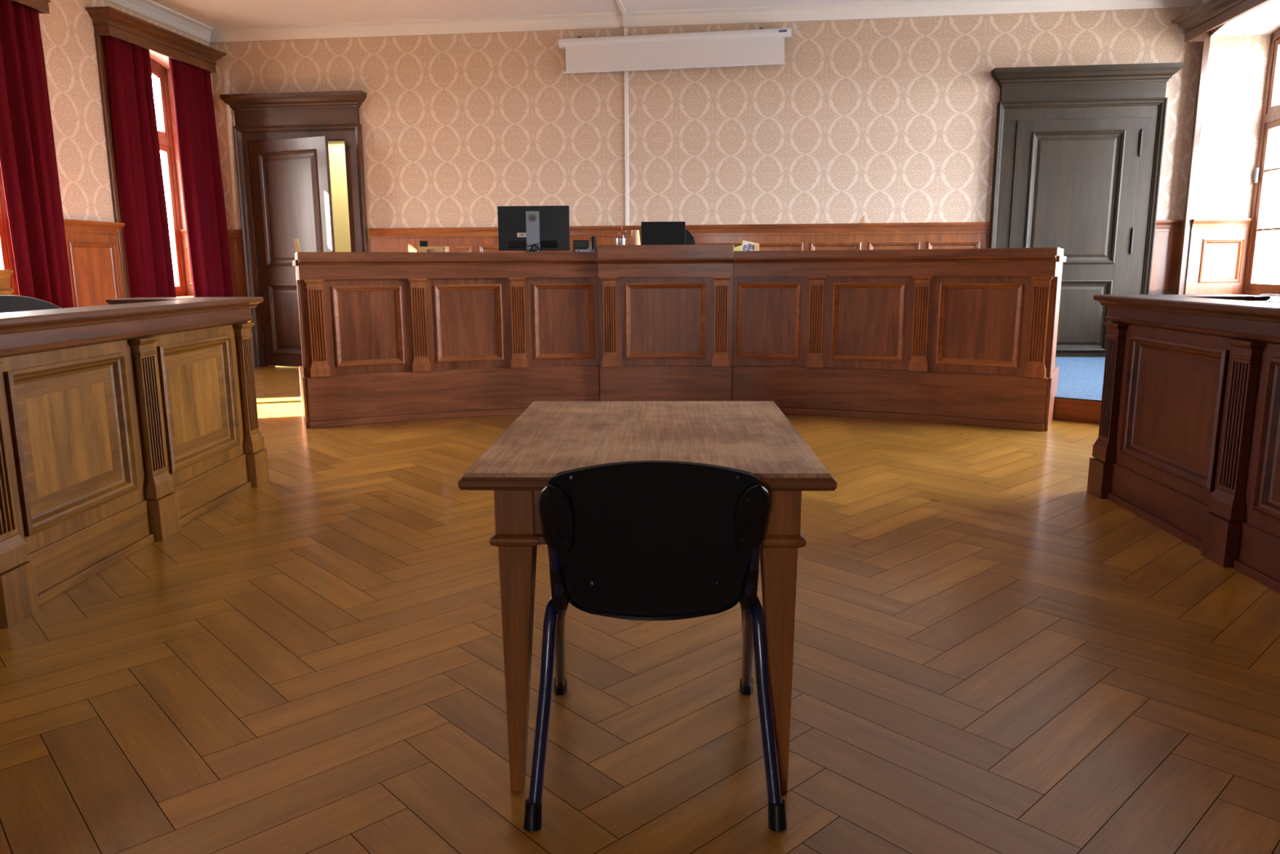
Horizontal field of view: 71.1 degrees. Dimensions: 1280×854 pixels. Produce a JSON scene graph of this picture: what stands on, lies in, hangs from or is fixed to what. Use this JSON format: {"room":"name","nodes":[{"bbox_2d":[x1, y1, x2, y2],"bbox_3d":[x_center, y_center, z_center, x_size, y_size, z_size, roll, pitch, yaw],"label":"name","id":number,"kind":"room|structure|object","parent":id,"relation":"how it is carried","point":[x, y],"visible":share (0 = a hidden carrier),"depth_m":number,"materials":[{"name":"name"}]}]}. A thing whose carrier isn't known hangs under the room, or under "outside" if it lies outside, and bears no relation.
{"room":"courtroom","nodes":[
{"label":"courtroom","id":0,"kind":"room"},
{"bbox_2d":[38,0,217,229],"bbox_3d":[-6.252,-1.070,1.949,0.471,3.870,17.920,1,10,7],"label":"wall","id":1,"kind":"structure","parent":0,"point":[68,32],"depth_m":8.36,"materials":[{"name":"paper"}]},
{"bbox_2d":[0,164,18,295],"bbox_3d":[-5.636,-2.214,6.897,0.495,2.690,2.180,1,10,7],"label":"window","id":2,"kind":"structure","parent":1,"relation":"in","point":[6,256],"depth_m":8.01,"materials":[{"name":"brown wood"}]},
{"bbox_2d":[5,218,19,295],"bbox_3d":[-5.496,-1.484,8.081,0.410,0.770,0.051,1,10,7],"label":"trim","id":3,"kind":"structure","parent":1,"relation":"attached to","point":[7,220],"depth_m":8.12,"materials":[{"name":"brown wood"}]},
{"bbox_2d":[9,0,50,13],"bbox_3d":[-5.305,-3.497,6.619,0.244,0.230,2.550,1,10,7],"label":"pelmet","id":4,"kind":"object","parent":1,"relation":"attached to","point":[42,6],"visible":0.78,"depth_m":7.66,"materials":[{"name":"brown wood"}]},
{"bbox_2d":[0,0,73,308],"bbox_3d":[-5.230,-1.979,7.716,0.135,3.390,0.662,1,10,7],"label":"curtain","id":5,"kind":"object","parent":4,"relation":"hanging from","point":[28,156],"visible":0.74,"depth_m":7.67,"materials":[{"name":"red fabric"}]},
{"bbox_2d":[63,218,124,307],"bbox_3d":[-5.201,-1.149,8.635,0.055,1.630,0.880,1,10,7],"label":"trim","id":6,"kind":"structure","parent":1,"relation":"attached to","point":[92,246],"depth_m":8.56,"materials":[{"name":"brown wood"}]},
{"bbox_2d":[94,32,130,297],"bbox_3d":[-5.071,-2.242,9.700,0.032,3.400,1.770,1,10,7],"label":"trim","id":7,"kind":"structure","parent":1,"relation":"attached to","point":[100,44],"depth_m":8.74,"materials":[{"name":"brown wood"}]},
{"bbox_2d":[84,6,226,73],"bbox_3d":[-4.975,-3.996,9.364,0.244,0.230,1.930,1,10,7],"label":"pelmet","id":8,"kind":"object","parent":1,"relation":"attached to","point":[110,21],"visible":0.94,"depth_m":9.09,"materials":[{"name":"brown wood"}]},
{"bbox_2d":[103,35,176,297],"bbox_3d":[-5.061,-2.244,9.173,0.149,3.390,0.664,1,10,7],"label":"curtain","id":9,"kind":"object","parent":8,"relation":"hanging from","point":[137,156],"visible":0.68,"depth_m":9.05,"materials":[{"name":"red fabric"}]},
{"bbox_2d":[168,57,234,297],"bbox_3d":[-4.933,-2.425,10.168,0.146,3.390,0.725,1,10,7],"label":"curtain","id":10,"kind":"object","parent":8,"relation":"hanging from","point":[202,191],"visible":0.75,"depth_m":10.07,"materials":[{"name":"red fabric"}]},
{"bbox_2d":[106,0,212,42],"bbox_3d":[-5.961,-2.908,1.580,0.136,0.125,17.920,1,10,7],"label":"trim","id":11,"kind":"structure","parent":1,"relation":"attached to","point":[150,9],"depth_m":9.51,"materials":[{"name":"white paint"}]},
{"bbox_2d":[149,50,169,68],"bbox_3d":[-5.280,-3.984,9.408,0.369,0.106,1.520,1,10,7],"label":"trim","id":12,"kind":"structure","parent":1,"relation":"attached to","point":[162,60],"depth_m":9.92,"materials":[{"name":"white paint"}]},
{"bbox_2d":[150,57,193,297],"bbox_3d":[-5.305,-2.713,9.643,0.495,2.690,1.560,1,10,7],"label":"window","id":13,"kind":"structure","parent":1,"relation":"in","point":[166,139],"depth_m":10.29,"materials":[{"name":"brown wood"}]},
{"bbox_2d":[179,229,193,295],"bbox_3d":[-5.202,-1.929,10.524,0.410,0.770,0.051,1,10,7],"label":"trim","id":14,"kind":"structure","parent":1,"relation":"attached to","point":[184,233],"depth_m":10.54,"materials":[{"name":"brown wood"}]},
{"bbox_2d":[328,143,351,252],"bbox_3d":[-3.868,-2.518,11.747,2.700,3.200,0.101,1,10,7],"label":"wall","id":15,"kind":"structure","parent":0,"point":[336,151],"depth_m":11.62,"materials":[{"name":"yellow paint"}]},
{"bbox_2d":[151,0,924,27],"bbox_3d":[-0.590,-2.914,0.831,11.978,0.100,18.120,1,10,7],"label":"ceiling","id":16,"kind":"structure","parent":0,"point":[211,13],"depth_m":9.44,"materials":[{"name":"white paint"}]},
{"bbox_2d":[0,365,1279,853],"bbox_3d":[-0.563,0.840,2.431,10.778,0.120,19.520,1,10,7],"label":"floor","id":17,"kind":"structure","parent":0,"point":[993,653],"depth_m":2.62,"materials":[{"name":"brown wood"}]},
{"bbox_2d":[0,295,62,312],"bbox_3d":[-3.021,-0.088,4.301,0.560,1.065,0.545,-5,11,-25],"label":"desk chair","id":18,"kind":"object","parent":17,"relation":"on","point":[8,304],"visible":0.1,"depth_m":4.41,"materials":[{"name":"black"}]},
{"bbox_2d":[0,297,269,628],"bbox_3d":[-2.463,0.153,3.049,0.698,1.032,4.108,0,10,1],"label":"wooden desk","id":19,"kind":"object","parent":17,"relation":"on","point":[125,422],"visible":1,"depth_m":3.71,"materials":[{"name":"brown wood"}]},
{"bbox_2d":[457,400,836,794],"bbox_3d":[0.029,0.387,2.418,0.785,0.771,1.010,0,10,2],"label":"table","id":20,"kind":"object","parent":17,"relation":"on","point":[548,438],"visible":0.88,"depth_m":2.02,"materials":[{"name":"brown wood"}]},
{"bbox_2d":[523,460,786,831],"bbox_3d":[0.033,0.414,2.150,0.571,0.823,0.699,0,10,1],"label":"chair","id":21,"kind":"object","parent":17,"relation":"on","point":[642,540],"visible":1,"depth_m":1.84,"materials":[{"name":"black plastic"}]},
{"bbox_2d":[1053,356,1105,424],"bbox_3d":[1.294,-0.403,8.398,8.400,0.180,3.663,1,10,7],"label":"platform","id":22,"kind":"object","parent":17,"relation":"on","point":[1078,396],"visible":0.06,"depth_m":7.27,"materials":[{"name":"blue carpet"}]},
{"bbox_2d":[292,244,1066,431],"bbox_3d":[0.252,-0.786,7.259,6.147,1.350,1.671,0,10,3],"label":"bench","id":23,"kind":"object","parent":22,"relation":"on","point":[962,336],"visible":0.87,"depth_m":7.04,"materials":[{"name":"brown wood"}]},
{"bbox_2d":[293,239,301,252],"bbox_3d":[-2.727,-1.389,7.163,0.070,0.220,0.038,0,10,0],"label":"wooden stick","id":24,"kind":"object","parent":23,"relation":"on","point":[295,241],"visible":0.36,"depth_m":7.15,"materials":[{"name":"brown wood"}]},
{"bbox_2d":[416,246,448,252],"bbox_3d":[-1.707,-1.410,7.405,0.230,0.155,0.161,0,10,0],"label":"wooden tray","id":25,"kind":"object","parent":23,"relation":"on","point":[420,249],"visible":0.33,"depth_m":7.32,"materials":[{"name":"brown wood"}]},
{"bbox_2d":[419,240,427,252],"bbox_3d":[-1.774,-1.468,7.354,0.066,0.118,0.008,0,10,0],"label":"card","id":26,"kind":"object","parent":25,"relation":"in","point":[422,243],"visible":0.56,"depth_m":7.34,"materials":[{"name":"black plastic"}]},
{"bbox_2d":[521,243,542,252],"bbox_3d":[-0.916,-1.447,7.510,0.180,0.183,0.056,2,11,15],"label":"cable bundle","id":27,"kind":"object","parent":23,"relation":"on","point":[532,245],"visible":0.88,"depth_m":7.50,"materials":[{"name":"black plastic"}]},
{"bbox_2d":[497,205,569,252],"bbox_3d":[-0.893,-1.612,7.558,0.604,0.490,0.230,0,10,3],"label":"monitor","id":28,"kind":"object","parent":23,"relation":"on","point":[548,226],"visible":0.8,"depth_m":7.52,"materials":[{"name":"black plastic"}]},
{"bbox_2d":[573,235,596,251],"bbox_3d":[-0.462,-1.480,7.534,0.200,0.235,0.205,-1,10,-2],"label":"desk telephone","id":29,"kind":"object","parent":23,"relation":"on","point":[578,245],"visible":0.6,"depth_m":7.45,"materials":[{"name":"black plastic"}]},
{"bbox_2d":[615,238,626,244],"bbox_3d":[-0.160,-1.520,7.408,0.084,0.075,0.084,0,10,0],"label":"pencil cup","id":30,"kind":"object","parent":23,"relation":"on","point":[618,241],"visible":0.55,"depth_m":7.37,"materials":[{"name":"silver metal"}]},
{"bbox_2d":[640,221,685,244],"bbox_3d":[0.195,-1.628,7.602,0.372,0.216,0.140,-1,10,-2],"label":"monitor","id":31,"kind":"object","parent":23,"relation":"on","point":[656,233],"visible":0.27,"depth_m":7.54,"materials":[{"name":"black plastic"}]},
{"bbox_2d":[733,245,741,250],"bbox_3d":[0.792,-1.441,7.509,0.100,0.154,0.090,0,10,0],"label":"box","id":32,"kind":"object","parent":23,"relation":"on","point":[739,247],"visible":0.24,"depth_m":7.46,"materials":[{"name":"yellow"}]},
{"bbox_2d":[741,240,758,250],"bbox_3d":[0.899,-1.455,7.466,0.170,0.199,0.104,2,11,12],"label":"notepad","id":33,"kind":"object","parent":23,"relation":"on","point":[746,246],"visible":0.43,"depth_m":7.47,"materials":[{"name":"white paper"}]},
{"bbox_2d":[742,244,755,250],"bbox_3d":[0.897,-1.453,7.457,0.101,0.156,0.002,14,-16,10],"label":"print","id":34,"kind":"object","parent":33,"relation":"attached to","point":[748,244],"depth_m":7.47},
{"bbox_2d":[753,244,759,250],"bbox_3d":[0.970,-1.444,7.489,0.045,0.165,0.050,0,10,0],"label":"block","id":35,"kind":"object","parent":23,"relation":"on","point":[756,246],"visible":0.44,"depth_m":7.45,"materials":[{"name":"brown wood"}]},
{"bbox_2d":[685,229,695,244],"bbox_3d":[0.356,-1.204,8.526,0.532,1.360,0.587,1,10,8],"label":"desk chair","id":36,"kind":"object","parent":22,"relation":"on","point":[690,240],"visible":0.04,"depth_m":8.18,"materials":[{"name":"black leather"}]},
{"bbox_2d":[1086,293,1279,593],"bbox_3d":[2.614,0.183,2.734,0.698,1.032,4.050,0,10,3],"label":"wooden desk","id":37,"kind":"object","parent":17,"relation":"on","point":[1188,442],"visible":1,"depth_m":3.85,"materials":[{"name":"red wood"}]},
{"bbox_2d":[208,6,1200,363],"bbox_3d":[0.490,-2.587,10.124,11.908,3.870,0.182,1,10,7],"label":"wall","id":38,"kind":"structure","parent":0,"point":[880,120],"depth_m":9.90,"materials":[{"name":"paper"}]},
{"bbox_2d":[227,229,247,297],"bbox_3d":[-4.840,-1.550,10.834,0.248,1.630,0.055,1,10,7],"label":"trim","id":39,"kind":"structure","parent":38,"relation":"attached to","point":[235,237],"depth_m":10.76,"materials":[{"name":"brown wood"}]},
{"bbox_2d":[219,90,368,366],"bbox_3d":[-3.955,-2.287,10.627,1.697,3.145,0.351,1,10,7],"label":"door frame","id":40,"kind":"structure","parent":38,"relation":"in","point":[335,115],"depth_m":10.38,"materials":[{"name":"brown wood"}]},
{"bbox_2d":[248,136,335,366],"bbox_3d":[-4.058,-2.005,10.483,1.156,2.618,0.110,4,11,23],"label":"door","id":41,"kind":"structure","parent":40,"relation":"attached to","point":[291,178],"depth_m":10.47,"materials":[{"name":"brown wood"}]},
{"bbox_2d":[615,0,629,225],"bbox_3d":[-0.677,-2.584,5.568,0.044,2.238,9.000,1,10,7],"label":"duct","id":42,"kind":"object","parent":38,"relation":"attached to","point":[619,2],"visible":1,"depth_m":9.96,"materials":[{"name":"white paint"}]},
{"bbox_2d":[558,27,791,73],"bbox_3d":[0.365,-4.053,9.710,2.510,0.420,0.134,0,10,7],"label":"projection screen","id":43,"kind":"object","parent":38,"relation":"attached to","point":[761,46],"visible":1,"depth_m":9.67,"materials":[{"name":"white"}]},
{"bbox_2d":[368,222,991,252],"bbox_3d":[0.318,-1.467,10.228,7.000,1.630,0.061,1,10,7],"label":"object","id":44,"kind":"structure","parent":38,"relation":"attached to","point":[936,235],"depth_m":9.97,"materials":[{"name":"brown wood"}]},
{"bbox_2d":[209,0,1203,42],"bbox_3d":[0.368,-4.403,9.648,10.778,0.125,0.136,1,10,7],"label":"trim","id":45,"kind":"structure","parent":38,"relation":"attached to","point":[926,7],"depth_m":9.63,"materials":[{"name":"white paint"}]},
{"bbox_2d":[988,62,1184,356],"bbox_3d":[4.605,-2.241,9.513,1.839,3.005,0.170,1,10,7],"label":"door","id":46,"kind":"structure","parent":38,"relation":"in","point":[1096,133],"depth_m":9.48,"materials":[{"name":"grey wood"}]},
{"bbox_2d":[1149,219,1182,294],"bbox_3d":[5.596,-1.382,9.609,0.290,1.630,0.055,1,10,7],"label":"trim","id":47,"kind":"structure","parent":38,"relation":"attached to","point":[1167,239],"depth_m":9.54,"materials":[{"name":"brown wood"}]},
{"bbox_2d":[1182,24,1271,288],"bbox_3d":[5.012,-0.889,0.627,0.660,3.870,17.920,1,10,7],"label":"wall","id":48,"kind":"structure","parent":0,"point":[1237,64],"depth_m":9.09,"materials":[{"name":"paint"}]},
{"bbox_2d":[1175,37,1209,294],"bbox_3d":[5.577,-2.057,8.371,0.059,3.400,1.960,1,10,7],"label":"trim","id":49,"kind":"structure","parent":48,"relation":"attached to","point":[1204,50],"depth_m":9.20,"materials":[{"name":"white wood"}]},
{"bbox_2d":[1184,217,1253,293],"bbox_3d":[6.032,-1.762,9.285,0.640,0.770,0.051,1,10,7],"label":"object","id":50,"kind":"structure","parent":48,"relation":"attached to","point":[1218,247],"depth_m":9.30,"materials":[{"name":"brown wood"}]},
{"bbox_2d":[1171,0,1271,42],"bbox_3d":[5.430,-3.811,8.044,0.329,0.230,2.150,1,10,7],"label":"pelmet","id":51,"kind":"object","parent":48,"relation":"attached to","point":[1197,23],"visible":1,"depth_m":8.48,"materials":[{"name":"brown wood"}]},
{"bbox_2d":[1181,27,1279,301],"bbox_3d":[5.915,-2.519,8.247,0.685,2.690,1.880,1,10,7],"label":"window","id":52,"kind":"structure","parent":48,"relation":"in","point":[1270,119],"depth_m":9.00,"materials":[{"name":"brown wood"}]},
{"bbox_2d":[1210,0,1279,35],"bbox_3d":[5.876,-3.791,8.020,0.559,0.106,1.840,1,10,7],"label":"trim","id":53,"kind":"structure","parent":48,"relation":"attached to","point":[1264,19],"depth_m":8.66,"materials":[{"name":"white paint"}]},
{"bbox_2d":[1265,300,1279,302],"bbox_3d":[5.585,-0.807,8.598,0.055,0.860,1.920,1,10,7],"label":"trim","id":54,"kind":"structure","parent":48,"relation":"attached to","point":[1267,300],"depth_m":7.75,"materials":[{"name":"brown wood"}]},
{"bbox_3d":[-0.039,-1.561,7.441,0.090,0.118,0.090,0,10,0],"label":"paper cup","id":55,"kind":"object","parent":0,"visible":0},
{"bbox_2d":[630,230,640,244],"bbox_3d":[-0.039,-1.573,7.439,0.090,0.118,0.090,0,10,0],"label":"paper cup","id":56,"kind":"object","parent":55,"relation":"on","point":[635,237],"visible":1,"depth_m":7.41,"materials":[{"name":"brown paper"}]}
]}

